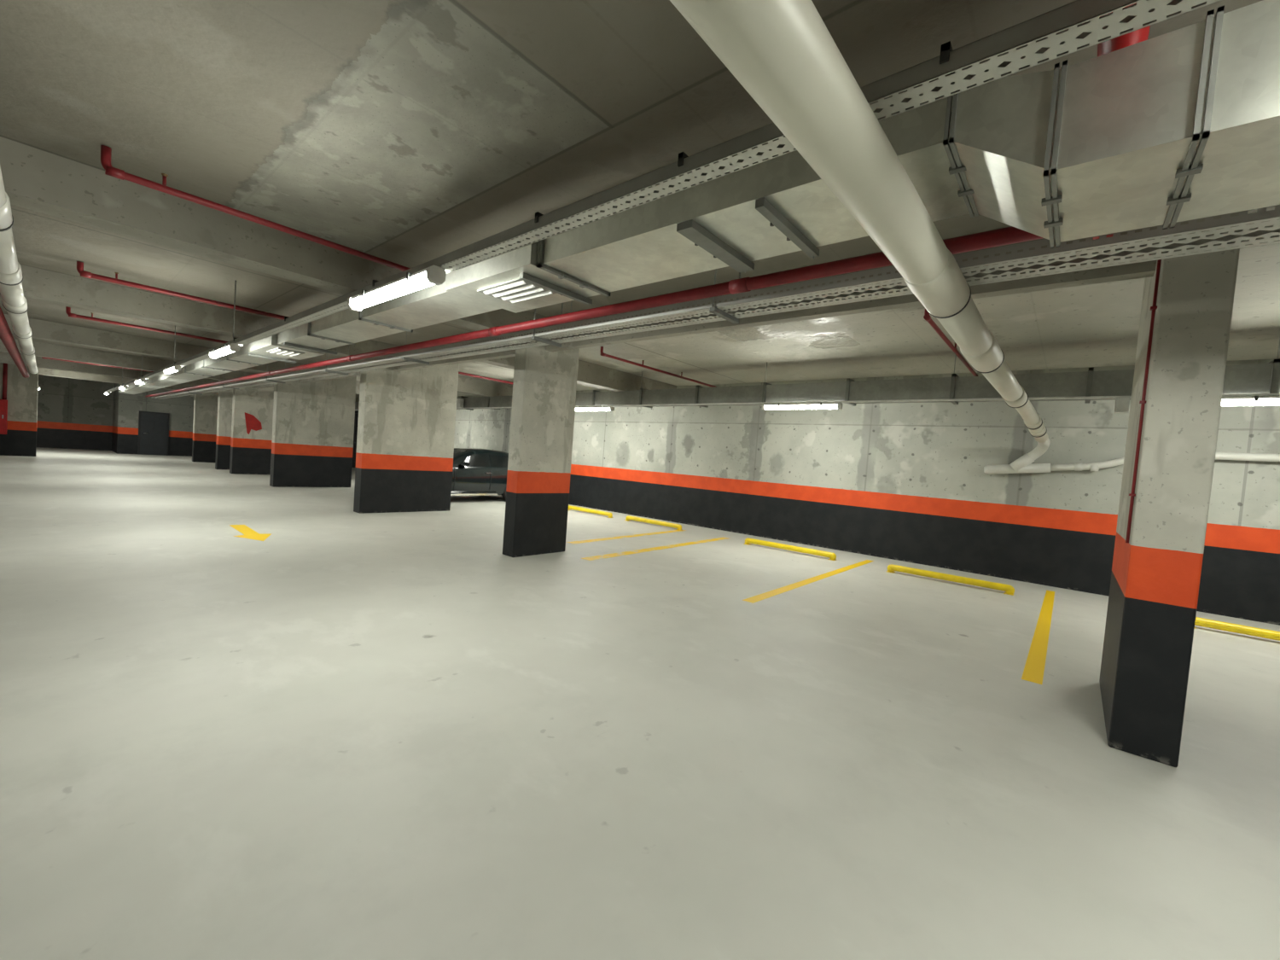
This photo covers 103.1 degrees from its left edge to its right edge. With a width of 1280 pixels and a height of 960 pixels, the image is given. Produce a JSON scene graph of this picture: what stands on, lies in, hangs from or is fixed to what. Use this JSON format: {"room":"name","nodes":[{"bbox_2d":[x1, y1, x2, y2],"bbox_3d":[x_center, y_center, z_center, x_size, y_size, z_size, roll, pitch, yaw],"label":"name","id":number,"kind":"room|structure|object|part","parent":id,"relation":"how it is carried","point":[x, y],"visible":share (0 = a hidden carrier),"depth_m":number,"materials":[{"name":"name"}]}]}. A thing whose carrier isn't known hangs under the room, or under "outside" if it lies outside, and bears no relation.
{"room":"parking garage","nodes":[
{"label":"parking garage","id":0,"kind":"room"},
{"bbox_2d":[36,374,273,458],"bbox_3d":[-24.884,-3.027,24.088,3.000,3.400,16.250,6,3,40],"label":"wall","id":1,"kind":"structure","parent":0,"point":[72,413],"depth_m":24.01,"materials":[{"name":"concrete"}]},
{"bbox_2d":[137,410,169,455],"bbox_3d":[-22.975,-2.194,24.017,0.122,2.030,1.050,6,3,40],"label":"door","id":2,"kind":"structure","parent":1,"relation":"in","point":[153,427],"depth_m":24.01,"materials":[{"name":"paint"}]},
{"bbox_2d":[0,447,1279,959],"bbox_3d":[-9.797,0.426,11.139,43.200,0.200,16.250,6,3,40],"label":"floor","id":3,"kind":"structure","parent":0,"point":[342,733],"depth_m":2.63,"materials":[{"name":"concrete"}]},
{"bbox_2d":[0,362,38,456],"bbox_3d":[-22.109,-2.560,17.668,0.400,3.398,1.500,6,3,40],"label":"concrete column","id":4,"kind":"structure","parent":3,"relation":"on","point":[20,438],"depth_m":17.83,"materials":[{"name":"grey concrete"}]},
{"bbox_2d":[0,399,7,434],"bbox_3d":[-22.045,-2.175,17.302,0.235,1.190,0.640,6,3,40],"label":"cabinet","id":5,"kind":"object","parent":4,"relation":"attached to","point":[3,403],"visible":1,"depth_m":17.42,"materials":[{"name":"red metal"}]},
{"bbox_2d":[2,363,7,399],"bbox_3d":[-21.831,-3.454,17.478,0.100,1.365,0.100,6,3,40],"label":"pipe","id":6,"kind":"object","parent":5,"relation":"on","point":[5,365],"visible":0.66,"depth_m":17.45,"materials":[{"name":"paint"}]},
{"bbox_2d":[192,387,218,462],"bbox_3d":[-18.515,-2.459,21.804,0.300,3.398,0.940,6,3,40],"label":"concrete column","id":7,"kind":"structure","parent":3,"relation":"on","point":[205,404],"depth_m":21.62,"materials":[{"name":"grey concrete"}]},
{"bbox_2d":[215,379,232,470],"bbox_3d":[-14.999,-2.078,18.862,0.300,3.398,1.040,6,3,40],"label":"concrete column","id":8,"kind":"structure","parent":3,"relation":"on","point":[225,397],"depth_m":18.51,"materials":[{"name":"grey concrete"}]},
{"bbox_2d":[229,524,272,541],"bbox_3d":[-5.766,0.773,7.490,1.590,0.002,0.460,6,3,40],"label":"floor arrow","id":9,"kind":"object","parent":3,"relation":"on","point":[247,532],"depth_m":7.42,"materials":[{"name":"yellow paint"}]},
{"bbox_2d":[229,384,273,474],"bbox_3d":[-13.353,-1.901,17.506,0.320,3.398,1.080,6,3,40],"label":"concrete column","id":10,"kind":"structure","parent":3,"relation":"on","point":[251,453],"depth_m":17.38,"materials":[{"name":"grey concrete"}]},
{"bbox_2d":[244,412,261,434],"bbox_3d":[-13.228,-1.918,17.387,0.019,0.740,0.500,6,3,40],"label":"pennant","id":11,"kind":"object","parent":10,"relation":"attached to","point":[252,422],"visible":1,"depth_m":17.34,"materials":[{"name":"red fabric"}]},
{"bbox_2d":[269,375,356,487],"bbox_3d":[-9.454,-1.500,14.783,0.320,3.398,1.990,6,3,40],"label":"concrete column","id":12,"kind":"structure","parent":3,"relation":"on","point":[313,422],"depth_m":14.63,"materials":[{"name":"grey concrete"}]},
{"bbox_2d":[353,360,459,513],"bbox_3d":[-4.999,-1.015,10.991,0.320,3.398,1.960,6,3,40],"label":"concrete column","id":13,"kind":"structure","parent":3,"relation":"on","point":[406,421],"depth_m":10.79,"materials":[{"name":"grey concrete"}]},
{"bbox_2d":[450,448,508,500],"bbox_3d":[-5.229,-0.199,14.238,2.140,1.473,4.330,6,3,40],"label":"car","id":14,"kind":"object","parent":3,"relation":"on","point":[475,471],"visible":0.36,"depth_m":13.96,"materials":[{"name":"green paint"}]},
{"bbox_2d":[459,461,470,465],"bbox_3d":[-4.616,-0.428,13.428,0.200,0.127,0.174,6,3,40],"label":"mirror","id":15,"kind":"object","parent":14,"relation":"attached to","point":[463,463],"depth_m":13.38,"materials":[{"name":"black paint"}]},
{"bbox_3d":[-4.596,0.391,13.671,0.032,0.050,1.750,6,3,40],"label":"sill trim","id":16,"kind":"part","parent":14,"relation":"part of","materials":[{"name":"silver metal"}]},
{"bbox_2d":[502,338,579,557],"bbox_3d":[-1.436,-0.609,7.490,0.260,3.398,0.970,6,3,40],"label":"concrete column","id":17,"kind":"structure","parent":3,"relation":"on","point":[544,385],"depth_m":7.31,"materials":[{"name":"grey concrete"}]},
{"bbox_2d":[568,505,613,517],"bbox_3d":[-1.337,0.814,13.189,1.706,0.135,0.120,6,3,40],"label":"wheel stop","id":18,"kind":"object","parent":3,"relation":"on","point":[609,514],"visible":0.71,"depth_m":13.06,"materials":[{"name":"yellow metal"}]},
{"bbox_2d":[566,529,685,543],"bbox_3d":[-0.101,1.094,9.985,0.180,0.002,3.509,6,3,38],"label":"parking line","id":19,"kind":"object","parent":3,"relation":"on","point":[673,531],"visible":0.86,"depth_m":9.64,"materials":[{"name":"yellow paint"}]},
{"bbox_2d":[625,515,681,530],"bbox_3d":[0.296,0.991,11.818,1.666,0.135,0.120,6,3,40],"label":"wheel stop","id":20,"kind":"object","parent":3,"relation":"on","point":[628,518],"visible":1,"depth_m":11.73,"materials":[{"name":"yellow metal"}]},
{"bbox_2d":[581,537,727,560],"bbox_3d":[0.520,1.181,8.994,0.200,0.002,4.208,6,3,39],"label":"parking line","id":21,"kind":"object","parent":3,"relation":"on","point":[613,555],"visible":1,"depth_m":8.46,"materials":[{"name":"yellow paint"}]},
{"bbox_2d":[743,537,836,560],"bbox_3d":[2.743,1.269,9.435,1.786,0.135,0.120,6,3,40],"label":"wheel stop","id":22,"kind":"object","parent":3,"relation":"on","point":[748,541],"visible":1,"depth_m":9.34,"materials":[{"name":"yellow metal"}]},
{"bbox_2d":[742,559,873,603],"bbox_3d":[2.671,1.404,7.423,0.140,0.002,4.510,6,3,40],"label":"parking line","id":23,"kind":"object","parent":3,"relation":"on","point":[769,594],"visible":1,"depth_m":6.79,"materials":[{"name":"yellow paint"}]},
{"bbox_2d":[886,564,1014,595],"bbox_3d":[4.614,1.480,7.651,1.666,0.135,0.120,6,3,40],"label":"wheel stop","id":24,"kind":"object","parent":3,"relation":"on","point":[1009,590],"visible":1,"depth_m":7.56,"materials":[{"name":"yellow metal"}]},
{"bbox_2d":[1021,590,1054,684],"bbox_3d":[4.595,1.614,5.771,0.130,0.002,4.760,6,3,40],"label":"parking line","id":25,"kind":"object","parent":3,"relation":"on","point":[1033,671],"visible":1,"depth_m":4.88,"materials":[{"name":"yellow paint"}]},
{"bbox_2d":[1099,212,1242,767],"bbox_3d":[3.464,-0.078,3.383,0.290,3.398,1.360,6,3,40],"label":"concrete column","id":26,"kind":"structure","parent":3,"relation":"on","point":[1155,577],"depth_m":2.89,"materials":[{"name":"grey concrete"}]},
{"bbox_2d":[1125,251,1162,543],"bbox_3d":[2.972,-0.511,2.998,0.028,1.780,0.030,6,3,40],"label":"conduit","id":27,"kind":"object","parent":26,"relation":"attached to","point":[1154,307],"visible":0.85,"depth_m":2.99,"materials":[{"name":"metal"}]},
{"bbox_2d":[1194,616,1279,640],"bbox_3d":[7.163,1.755,5.549,1.736,0.135,0.120,6,3,40],"label":"wheel stop","id":28,"kind":"object","parent":3,"relation":"on","point":[1255,631],"visible":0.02,"depth_m":5.79,"materials":[{"name":"yellow metal"}]},
{"bbox_2d":[0,0,1279,395],"bbox_3d":[-9.529,-3.161,10.995,43.200,0.200,16.250,6,3,40],"label":"ceiling","id":29,"kind":"structure","parent":0,"point":[408,133],"depth_m":3.16,"materials":[{"name":"concrete"}]},
{"bbox_2d":[0,166,38,374],"bbox_3d":[-9.532,-2.583,7.846,23.030,0.698,0.196,6,3,40],"label":"drain pipe","id":30,"kind":"object","parent":29,"relation":"hanging from","point":[13,299],"visible":1,"depth_m":4.92,"materials":[{"name":"white plastic"}]},
{"bbox_2d":[0,306,29,378],"bbox_3d":[-11.563,-2.522,9.316,24.000,0.150,0.150,6,3,40],"label":"pipe","id":31,"kind":"object","parent":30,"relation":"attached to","point":[6,336],"visible":1,"depth_m":9.20,"materials":[{"name":"metal"}]},
{"bbox_2d":[41,356,154,372],"bbox_3d":[-16.526,-3.655,16.028,0.100,0.239,3.089,6,3,40],"label":"pipe","id":32,"kind":"object","parent":29,"relation":"attached to","point":[42,357],"visible":0.26,"depth_m":15.68,"materials":[{"name":"metal"}]},
{"bbox_2d":[0,351,218,387],"bbox_3d":[-19.838,-3.853,16.083,0.320,0.360,10.590,6,3,40],"label":"beam","id":33,"kind":"structure","parent":29,"relation":"attached to","point":[5,357],"depth_m":17.19,"materials":[{"name":"concrete"}]},
{"bbox_2d":[38,366,194,391],"bbox_3d":[-23.321,-4.233,19.063,0.320,0.360,10.590,6,3,40],"label":"beam","id":34,"kind":"structure","parent":29,"relation":"attached to","point":[44,371],"depth_m":20.35,"materials":[{"name":"concrete"}]},
{"bbox_2d":[0,337,259,382],"bbox_3d":[-16.203,-3.457,12.973,0.320,0.360,10.590,6,3,40],"label":"beam","id":35,"kind":"structure","parent":29,"relation":"attached to","point":[42,349],"depth_m":14.16,"materials":[{"name":"concrete"}]},
{"bbox_2d":[65,306,228,343],"bbox_3d":[-8.994,-2.880,9.804,0.070,0.164,2.757,6,3,40],"label":"pipe","id":36,"kind":"object","parent":29,"relation":"attached to","point":[67,309],"visible":0.96,"depth_m":9.39,"materials":[{"name":"red metal"}]},
{"bbox_2d":[4,314,307,376],"bbox_3d":[-12.568,-3.061,9.864,0.320,0.360,10.590,6,3,40],"label":"beam","id":37,"kind":"structure","parent":29,"relation":"attached to","point":[41,329],"depth_m":11.05,"materials":[{"name":"concrete"}]},
{"bbox_2d":[76,261,289,319],"bbox_3d":[-5.959,-2.549,7.219,0.075,0.167,2.739,6,3,40],"label":"pipe","id":38,"kind":"object","parent":29,"relation":"attached to","point":[79,264],"visible":0.97,"depth_m":6.76,"materials":[{"name":"red metal"}]},
{"bbox_2d":[20,264,399,363],"bbox_3d":[-8.365,-2.602,6.268,0.320,0.360,10.590,6,3,40],"label":"beam","id":39,"kind":"structure","parent":29,"relation":"attached to","point":[40,284],"depth_m":7.39,"materials":[{"name":"concrete"}]},
{"bbox_2d":[100,145,410,271],"bbox_3d":[-2.853,-2.202,4.565,0.065,0.182,2.735,6,3,40],"label":"pipe","id":40,"kind":"object","parent":29,"relation":"attached to","point":[106,152],"visible":0.95,"depth_m":4.01,"materials":[{"name":"red metal"}]},
{"bbox_2d":[0,136,547,337],"bbox_3d":[-4.866,-2.221,3.275,0.320,0.360,10.590,6,3,40],"label":"beam","id":41,"kind":"structure","parent":29,"relation":"attached to","point":[34,179],"depth_m":4.25,"materials":[{"name":"concrete"}]},
{"bbox_2d":[458,371,513,383],"bbox_3d":[-3.378,-2.624,13.623,0.075,0.147,3.749,6,3,40],"label":"pipe","id":42,"kind":"object","parent":29,"relation":"attached to","point":[459,373],"visible":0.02,"depth_m":12.92,"materials":[{"name":"metal"}]},
{"bbox_2d":[145,226,1042,397],"bbox_3d":[-8.655,-2.599,11.162,34.000,0.803,0.086,6,3,40],"label":"pipe","id":43,"kind":"object","parent":29,"relation":"hanging from","point":[1007,235],"visible":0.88,"depth_m":3.35,"materials":[{"name":"red metal"}]},
{"bbox_2d":[600,346,715,387],"bbox_3d":[0.566,-2.188,10.200,0.060,0.154,3.823,6,3,40],"label":"pipe","id":44,"kind":"object","parent":29,"relation":"attached to","point":[602,353],"visible":0.96,"depth_m":9.75,"materials":[{"name":"metal"}]},
{"bbox_2d":[104,0,1221,392],"bbox_3d":[-9.452,-2.622,10.227,34.000,0.800,0.119,6,3,40],"label":"cable tray","id":45,"kind":"object","parent":29,"relation":"hanging from","point":[1143,14],"visible":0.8,"depth_m":1.50,"materials":[{"name":"metal"}]},
{"bbox_2d":[118,384,127,389],"bbox_3d":[-16.252,-2.909,15.980,1.320,0.100,0.108,6,3,40],"label":"lamp","id":46,"kind":"object","parent":45,"relation":"attached to","point":[123,386],"visible":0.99,"depth_m":15.71,"materials":[{"name":"plastic"}]},
{"bbox_2d":[134,378,146,384],"bbox_3d":[-12.844,-2.537,13.065,1.320,0.100,0.108,6,3,40],"label":"lamp","id":47,"kind":"object","parent":45,"relation":"attached to","point":[141,380],"visible":1,"depth_m":12.79,"materials":[{"name":"plastic"}]},
{"bbox_2d":[163,365,181,374],"bbox_3d":[-8.982,-2.116,9.761,1.320,0.100,0.108,6,3,40],"label":"lamp","id":48,"kind":"object","parent":45,"relation":"attached to","point":[176,368],"visible":1,"depth_m":9.51,"materials":[{"name":"plastic"}]},
{"bbox_2d":[163,366,178,373],"bbox_3d":[-8.983,-2.096,9.762,1.220,0.052,0.096,6,3,40],"label":"diffuser","id":49,"kind":"object","parent":48,"relation":"attached to","point":[167,370],"depth_m":9.77,"materials":[{"name":"white plastic"}]},
{"bbox_3d":[-8.727,-2.568,9.538,0.013,0.745,0.013,5,2,18],"label":"hanger rod","id":50,"kind":"part","parent":45,"relation":"part of","materials":[{"name":"metal"}]},
{"bbox_2d":[208,343,239,359],"bbox_3d":[-5.695,-1.758,6.949,1.320,0.100,0.108,6,3,40],"label":"lamp","id":51,"kind":"object","parent":45,"relation":"attached to","point":[215,353],"visible":1,"depth_m":6.78,"materials":[{"name":"plastic"}]},
{"bbox_2d":[209,346,233,358],"bbox_3d":[-5.697,-1.738,6.950,1.220,0.052,0.096,6,3,40],"label":"diffuser","id":52,"kind":"object","parent":51,"relation":"attached to","point":[223,351],"depth_m":6.93,"materials":[{"name":"white plastic"}]},
{"bbox_3d":[-5.205,-2.184,6.526,0.013,0.745,0.013,3,3,-27],"label":"hanger rod","id":53,"kind":"part","parent":45,"relation":"part of","materials":[{"name":"metal"}]},
{"bbox_2d":[347,264,446,312],"bbox_3d":[-1.750,-1.327,3.574,1.320,0.100,0.108,6,3,40],"label":"lamp","id":54,"kind":"object","parent":45,"relation":"attached to","point":[433,275],"visible":1,"depth_m":3.42,"materials":[{"name":"plastic"}]},
{"bbox_2d":[349,273,434,309],"bbox_3d":[-1.751,-1.307,3.575,1.220,0.052,0.096,6,3,40],"label":"diffuser","id":55,"kind":"object","parent":54,"relation":"attached to","point":[418,281],"depth_m":3.50,"materials":[{"name":"white plastic"}]},
{"bbox_2d":[190,226,1158,396],"bbox_3d":[-9.308,-2.944,14.120,33.520,0.450,0.120,6,3,40],"label":"cable tray","id":56,"kind":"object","parent":29,"relation":"hanging from","point":[1147,269],"depth_m":4.58,"materials":[{"name":"metal"}]},
{"bbox_2d":[118,0,1279,394],"bbox_3d":[-8.649,-2.496,10.410,35.000,0.947,0.685,6,3,40],"label":"ventilation duct","id":57,"kind":"object","parent":29,"relation":"hanging from","point":[1183,124],"visible":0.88,"depth_m":1.76,"materials":[{"name":"metal"}]},
{"bbox_2d":[267,348,305,356],"bbox_3d":[-5.046,-1.812,7.238,0.560,0.024,0.320,6,3,40],"label":"grille","id":58,"kind":"object","parent":57,"relation":"attached to","point":[278,351],"depth_m":7.17,"materials":[{"name":"white metal"}]},
{"bbox_2d":[477,278,556,303],"bbox_3d":[-0.881,-1.358,3.675,0.560,0.024,0.320,6,3,40],"label":"grille","id":59,"kind":"object","parent":57,"relation":"attached to","point":[512,290],"depth_m":3.65,"materials":[{"name":"white metal"}]},
{"bbox_2d":[151,204,1279,399],"bbox_3d":[-8.448,-2.575,11.406,34.000,0.840,0.340,6,3,40],"label":"cable tray","id":60,"kind":"object","parent":29,"relation":"hanging from","point":[772,303],"visible":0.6,"depth_m":3.00,"materials":[{"name":"metal"}]},
{"bbox_3d":[-0.981,-1.752,4.805,0.013,0.840,0.013,3,3,-27],"label":"hanger rod","id":61,"kind":"part","parent":60,"relation":"part of","materials":[{"name":"metal"}]},
{"bbox_3d":[0.534,-1.587,3.509,0.013,0.840,0.013,3,3,-27],"label":"hanger rod","id":62,"kind":"part","parent":60,"relation":"part of","materials":[{"name":"metal"}]},
{"bbox_2d":[354,335,1279,410],"bbox_3d":[-2.302,-2.238,13.232,31.000,0.745,0.415,6,3,40],"label":"beam","id":63,"kind":"structure","parent":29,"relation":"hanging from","point":[1264,378],"depth_m":7.62,"materials":[{"name":"concrete"}]},
{"bbox_2d":[456,398,464,407],"bbox_3d":[-5.618,-2.372,15.705,0.450,0.270,0.120,6,3,40],"label":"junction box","id":64,"kind":"object","parent":63,"relation":"attached to","point":[460,402],"visible":0.53,"depth_m":15.57,"materials":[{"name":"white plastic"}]},
{"bbox_2d":[354,393,1279,410],"bbox_3d":[-2.480,-1.880,13.069,31.000,0.024,0.040,6,3,40],"label":"rail","id":65,"kind":"object","parent":63,"relation":"attached to","point":[1242,394],"visible":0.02,"depth_m":7.54,"materials":[{"name":"grey metal"}]},
{"bbox_2d":[575,406,614,411],"bbox_3d":[-1.137,-1.668,11.919,1.380,0.100,0.108,6,3,40],"label":"lamp","id":66,"kind":"object","parent":65,"relation":"attached to","point":[600,408],"visible":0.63,"depth_m":11.77,"materials":[{"name":"plastic"}]},
{"bbox_2d":[575,407,610,411],"bbox_3d":[-1.138,-1.648,11.920,1.280,0.052,0.096,6,3,40],"label":"diffuser","id":67,"kind":"object","parent":66,"relation":"attached to","point":[576,409],"depth_m":11.90,"materials":[{"name":"white plastic"}]},
{"bbox_2d":[762,402,843,409],"bbox_3d":[2.718,-1.248,8.621,1.380,0.100,0.108,6,3,40],"label":"lamp","id":68,"kind":"object","parent":65,"relation":"attached to","point":[821,405],"visible":1,"depth_m":8.56,"materials":[{"name":"plastic"}]},
{"bbox_2d":[764,405,837,409],"bbox_3d":[2.716,-1.228,8.622,1.280,0.052,0.096,6,3,40],"label":"diffuser","id":69,"kind":"object","parent":68,"relation":"attached to","point":[766,407],"depth_m":8.62,"materials":[{"name":"white plastic"}]},
{"bbox_2d":[1114,397,1129,413],"bbox_3d":[5.707,-0.886,6.018,0.120,0.170,0.090,6,3,40],"label":"junction box","id":70,"kind":"object","parent":65,"relation":"attached to","point":[1121,404],"visible":1,"depth_m":5.99,"materials":[{"name":"white plastic"}]},
{"bbox_2d":[1221,395,1279,406],"bbox_3d":[6.792,-0.804,5.136,1.380,0.100,0.108,6,3,40],"label":"lamp","id":71,"kind":"object","parent":65,"relation":"attached to","point":[1255,400],"visible":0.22,"depth_m":5.37,"materials":[{"name":"plastic"}]},
{"bbox_2d":[1221,399,1279,406],"bbox_3d":[6.791,-0.783,5.137,1.280,0.052,0.096,6,3,40],"label":"diffuser","id":72,"kind":"object","parent":71,"relation":"attached to","point":[1224,402],"depth_m":5.38,"materials":[{"name":"white plastic"}]},
{"bbox_3d":[6.675,-1.437,5.304,0.011,0.370,0.011,3,3,-27],"label":"hanger rod","id":73,"kind":"part","parent":63,"relation":"part of","materials":[{"name":"metal"}]},
{"bbox_2d":[923,308,978,376],"bbox_3d":[4.340,-1.778,6.946,0.060,0.149,3.863,6,3,40],"label":"pipe","id":74,"kind":"object","parent":29,"relation":"attached to","point":[926,317],"visible":0.8,"depth_m":6.35,"materials":[{"name":"red metal"}]},
{"bbox_2d":[351,358,1279,625],"bbox_3d":[-4.310,-1.221,17.343,43.200,3.400,0.250,6,3,40],"label":"wall","id":75,"kind":"structure","parent":0,"point":[908,482],"depth_m":9.11,"materials":[{"name":"concrete"}]},
{"bbox_2d":[351,410,358,467],"bbox_3d":[-14.479,-2.119,25.794,2.200,3.000,0.120,6,3,40],"label":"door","id":76,"kind":"structure","parent":75,"relation":"in","point":[356,417],"depth_m":25.78,"materials":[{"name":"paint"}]},
{"bbox_2d":[354,393,359,401],"bbox_3d":[-12.855,-3.501,20.879,0.300,0.410,5.540,6,3,40],"label":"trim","id":77,"kind":"structure","parent":75,"relation":"attached to","point":[357,395],"depth_m":21.62,"materials":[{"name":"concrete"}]},
{"bbox_2d":[355,380,458,397],"bbox_3d":[-8.917,-3.072,17.510,0.300,0.410,5.540,6,3,40],"label":"beam","id":78,"kind":"structure","parent":75,"relation":"attached to","point":[357,384],"depth_m":16.81,"materials":[{"name":"concrete"}]},
{"bbox_2d":[457,375,512,396],"bbox_3d":[-4.904,-2.634,14.076,0.300,0.410,5.540,6,3,40],"label":"beam","id":79,"kind":"structure","parent":75,"relation":"attached to","point":[465,385],"depth_m":14.38,"materials":[{"name":"concrete"}]},
{"bbox_2d":[477,356,676,391],"bbox_3d":[-1.003,-2.209,10.740,0.300,0.410,5.540,6,3,40],"label":"beam","id":80,"kind":"structure","parent":75,"relation":"attached to","point":[590,375],"depth_m":10.88,"materials":[{"name":"concrete"}]},
{"bbox_2d":[669,0,1279,473],"bbox_3d":[3.798,-0.447,2.573,4.654,0.870,11.569,6,3,40],"label":"drain pipe","id":81,"kind":"object","parent":75,"relation":"attached to","point":[782,53],"visible":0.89,"depth_m":1.37,"materials":[{"name":"grey plastic"}]},
{"bbox_2d":[1092,2,1150,239],"bbox_3d":[1.441,-1.448,1.500,0.140,0.140,3.700,6,3,40],"label":"pipe","id":82,"kind":"object","parent":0,"point":[1140,35],"visible":0.02,"depth_m":1.61,"materials":[{"name":"metal"}]}
]}

